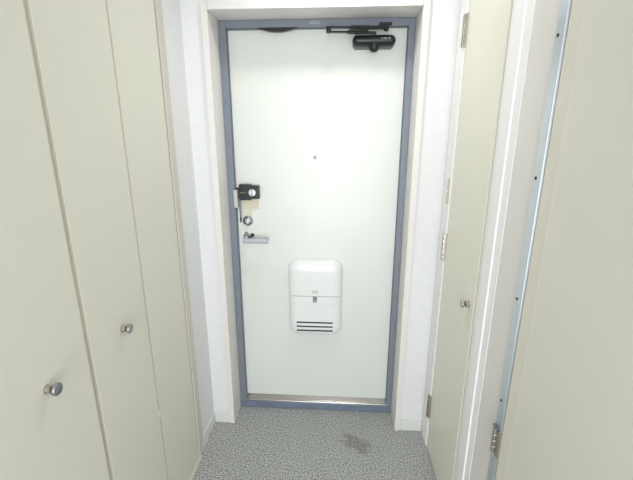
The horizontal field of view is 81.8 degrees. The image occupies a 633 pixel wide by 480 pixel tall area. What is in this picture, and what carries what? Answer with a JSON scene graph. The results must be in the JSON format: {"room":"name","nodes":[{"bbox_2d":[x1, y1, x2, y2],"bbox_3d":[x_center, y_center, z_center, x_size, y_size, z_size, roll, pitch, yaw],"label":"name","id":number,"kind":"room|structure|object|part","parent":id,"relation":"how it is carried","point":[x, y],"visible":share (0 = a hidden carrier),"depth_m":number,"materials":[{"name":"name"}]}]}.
{"room":"apartment entryway","nodes":[
{"label":"apartment entryway","id":0,"kind":"room"},
{"bbox_2d":[161,0,213,433],"bbox_3d":[-0.712,0.309,-0.016,0.100,2.380,3.575,1,15,3],"label":"wall","id":1,"kind":"structure","parent":0,"point":[171,12],"depth_m":1.60,"materials":[{"name":"white paint"}]},
{"bbox_2d":[0,0,110,479],"bbox_3d":[-0.619,0.227,0.647,0.052,2.174,0.589,1,15,3],"label":"door","id":2,"kind":"structure","parent":1,"relation":"in","point":[51,427],"depth_m":0.79,"materials":[{"name":"beige laminate"}]},
{"bbox_3d":[-0.603,0.339,0.831,0.020,0.024,0.024,1,15,3],"label":"knob","id":3,"kind":"part","parent":2,"relation":"part of","materials":[{"name":"silver metal"}]},
{"bbox_3d":[-0.589,0.339,0.830,0.009,0.030,0.030,1,15,3],"label":"knob","id":4,"kind":"part","parent":2,"relation":"part of","materials":[{"name":"silver metal"}]},
{"bbox_2d":[25,0,198,479],"bbox_3d":[-0.585,0.074,1.216,0.052,2.174,0.588,1,15,3],"label":"door","id":5,"kind":"structure","parent":1,"relation":"in","point":[98,61],"depth_m":1.11,"materials":[{"name":"beige laminate"}]},
{"bbox_3d":[-0.585,0.271,1.120,0.020,0.024,0.024,1,15,3],"label":"knob","id":6,"kind":"part","parent":5,"relation":"part of","materials":[{"name":"silver metal"}]},
{"bbox_3d":[-0.572,0.271,1.120,0.009,0.030,0.030,1,15,3],"label":"knob","id":7,"kind":"part","parent":5,"relation":"part of","materials":[{"name":"silver metal"}]},
{"bbox_3d":[-0.590,0.035,1.361,0.024,2.174,0.289,1,15,3],"label":"panel","id":8,"kind":"part","parent":5,"relation":"part of","materials":[{"name":"beige laminate"}]},
{"bbox_2d":[154,0,203,454],"bbox_3d":[-0.635,0.160,0.788,0.057,2.250,1.563,1,15,3],"label":"trim","id":9,"kind":"structure","parent":1,"relation":"attached to","point":[157,3],"depth_m":1.49,"materials":[{"name":"beige wood"}]},
{"bbox_2d":[188,455,202,479],"bbox_3d":[-0.635,1.244,1.077,0.072,0.007,1.478,1,15,3],"label":"trim","id":10,"kind":"structure","parent":1,"relation":"attached to","point":[200,456],"depth_m":1.72,"materials":[{"name":"beige wood"}]},
{"bbox_2d":[203,411,215,446],"bbox_3d":[-0.562,0.990,1.914,0.006,0.064,0.187,1,15,3],"label":"baseboard","id":11,"kind":"structure","parent":1,"relation":"attached to","point":[212,421],"depth_m":1.91,"materials":[{"name":"plastic"}]},
{"bbox_2d":[192,406,436,479],"bbox_3d":[-0.102,1.491,0.329,2.529,0.080,3.900,1,15,3],"label":"floor","id":12,"kind":"structure","parent":0,"point":[263,443],"depth_m":1.83,"materials":[{"name":"grey carpet"}]},
{"bbox_2d":[180,0,460,429],"bbox_3d":[0.011,-0.175,1.791,1.324,2.380,0.245,1,15,3],"label":"wall","id":13,"kind":"structure","parent":0,"point":[444,14],"depth_m":1.64,"materials":[{"name":"white paint"}]},
{"bbox_2d":[215,411,229,421],"bbox_3d":[-0.514,0.967,1.999,0.078,0.064,0.006,1,15,3],"label":"baseboard","id":14,"kind":"structure","parent":13,"relation":"attached to","point":[219,416],"depth_m":2.00,"materials":[{"name":"plastic"}]},
{"bbox_2d":[200,0,430,430],"bbox_3d":[-0.008,0.004,1.803,0.920,2.028,0.196,1,15,3],"label":"trim","id":15,"kind":"structure","parent":13,"relation":"attached to","point":[211,13],"depth_m":1.61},
{"bbox_2d":[218,17,415,412],"bbox_3d":[-0.004,-0.002,1.878,0.862,2.000,0.079,1,15,3],"label":"trim","id":16,"kind":"structure","parent":13,"relation":"attached to","point":[276,26],"depth_m":1.80,"materials":[{"name":"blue metal"}]},
{"bbox_3d":[-0.400,-0.203,1.809,0.018,0.088,0.003,1,15,3],"label":"strike plate","id":17,"kind":"part","parent":16,"relation":"part of","materials":[{"name":"silver metal"}]},
{"bbox_3d":[-0.006,0.944,2.132,0.862,0.041,0.079,1,15,3],"label":"sill","id":18,"kind":"part","parent":16,"relation":"part of","materials":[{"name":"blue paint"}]},
{"bbox_2d":[228,28,406,398],"bbox_3d":[-0.003,-0.015,1.861,0.807,1.906,0.099,1,15,3],"label":"door","id":19,"kind":"structure","parent":13,"relation":"in","point":[317,118],"depth_m":1.81,"materials":[{"name":"white metal"}]},
{"bbox_2d":[236,184,259,199],"bbox_3d":[-0.340,-0.236,1.808,0.112,0.078,0.044,1,15,3],"label":"lock","id":20,"kind":"object","parent":19,"relation":"attached to","point":[245,191],"visible":1,"depth_m":1.80,"materials":[{"name":"black plastic"}]},
{"bbox_2d":[239,199,241,221],"bbox_3d":[-0.380,-0.145,1.821,0.008,0.116,0.006,1,15,3],"label":"strap","id":21,"kind":"object","parent":20,"relation":"hanging from","point":[239,199],"visible":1,"depth_m":1.82,"materials":[{"name":"grey"}]},
{"bbox_3d":[-0.309,0.004,1.841,0.128,0.028,0.014,1,15,2],"label":"lever handle","id":22,"kind":"part","parent":19,"relation":"part of","materials":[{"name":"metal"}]},
{"bbox_2d":[289,258,342,334],"bbox_3d":[-0.006,0.310,1.928,0.283,0.428,0.058,1,15,3],"label":"mailbox","id":23,"kind":"object","parent":19,"relation":"attached to","point":[315,284],"visible":1,"depth_m":1.90,"materials":[{"name":"white plastic"}]},
{"bbox_2d":[326,22,395,51],"bbox_3d":[0.190,-0.877,1.583,0.310,0.119,0.097,-2,15,-7],"label":"door closer","id":24,"kind":"object","parent":19,"relation":"attached to","point":[363,39],"depth_m":1.56,"materials":[{"name":"black metal"}]},
{"bbox_3d":[0.135,-0.883,1.548,0.175,0.023,0.020,-4,16,-15],"label":"arm","id":25,"kind":"part","parent":24,"relation":"part of","materials":[{"name":"black metal"}]},
{"bbox_3d":[0.250,-0.863,1.611,0.182,0.039,0.032,1,15,3],"label":"plate","id":26,"kind":"part","parent":24,"relation":"part of","materials":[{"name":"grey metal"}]},
{"bbox_2d":[400,419,421,430],"bbox_3d":[0.500,0.983,1.942,0.110,0.066,0.006,1,15,3],"label":"baseboard","id":27,"kind":"structure","parent":13,"relation":"attached to","point":[405,424],"depth_m":1.94,"materials":[{"name":"plastic"}]},
{"bbox_2d":[469,0,560,479],"bbox_3d":[0.510,0.329,-0.085,0.100,2.380,3.575,1,15,3],"label":"door frame","id":28,"kind":"structure","parent":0,"point":[546,12],"depth_m":0.96,"materials":[{"name":"white wood"}]},
{"bbox_2d":[422,0,469,446],"bbox_3d":[0.577,0.090,1.444,0.067,2.050,0.456,1,15,3],"label":"trim","id":29,"kind":"structure","parent":28,"relation":"attached to","point":[465,4],"depth_m":1.56,"materials":[{"name":"white wood"}]},
{"bbox_2d":[446,178,449,203],"bbox_3d":[0.552,-0.205,1.535,0.003,0.108,0.028,1,15,3],"label":"cover plate","id":30,"kind":"object","parent":28,"relation":"attached to","point":[448,183],"visible":1,"depth_m":1.53,"materials":[{"name":"white plastic"}]},
{"bbox_2d":[426,0,513,479],"bbox_3d":[0.550,0.121,1.414,0.064,1.990,0.378,1,15,3],"label":"door","id":31,"kind":"structure","parent":28,"relation":"in","point":[486,26],"depth_m":1.33,"materials":[{"name":"beige paint"}]},
{"bbox_3d":[0.514,0.225,1.289,0.009,0.030,0.030,1,15,3],"label":"knob","id":32,"kind":"part","parent":31,"relation":"part of","materials":[{"name":"silver metal"}]},
{"bbox_3d":[0.527,0.225,1.289,0.020,0.024,0.024,1,15,3],"label":"knob","id":33,"kind":"part","parent":31,"relation":"part of","materials":[{"name":"silver metal"}]},
{"bbox_2d":[454,0,535,479],"bbox_3d":[0.559,0.167,1.155,0.066,2.050,0.140,1,15,3],"label":"trim","id":34,"kind":"structure","parent":28,"relation":"attached to","point":[523,10],"depth_m":1.08,"materials":[{"name":"white wood"}]},
{"bbox_2d":[487,0,571,479],"bbox_3d":[0.531,0.223,0.950,0.038,2.050,0.038,1,15,3],"label":"trim","id":35,"kind":"structure","parent":28,"relation":"attached to","point":[565,5],"depth_m":0.87,"materials":[{"name":"metal"}]},
{"bbox_2d":[490,0,632,479],"bbox_3d":[0.503,0.332,0.562,0.047,2.040,0.833,1,15,3],"label":"door","id":36,"kind":"structure","parent":28,"relation":"in","point":[569,415],"depth_m":0.69,"materials":[{"name":"beige laminate"}]}
]}

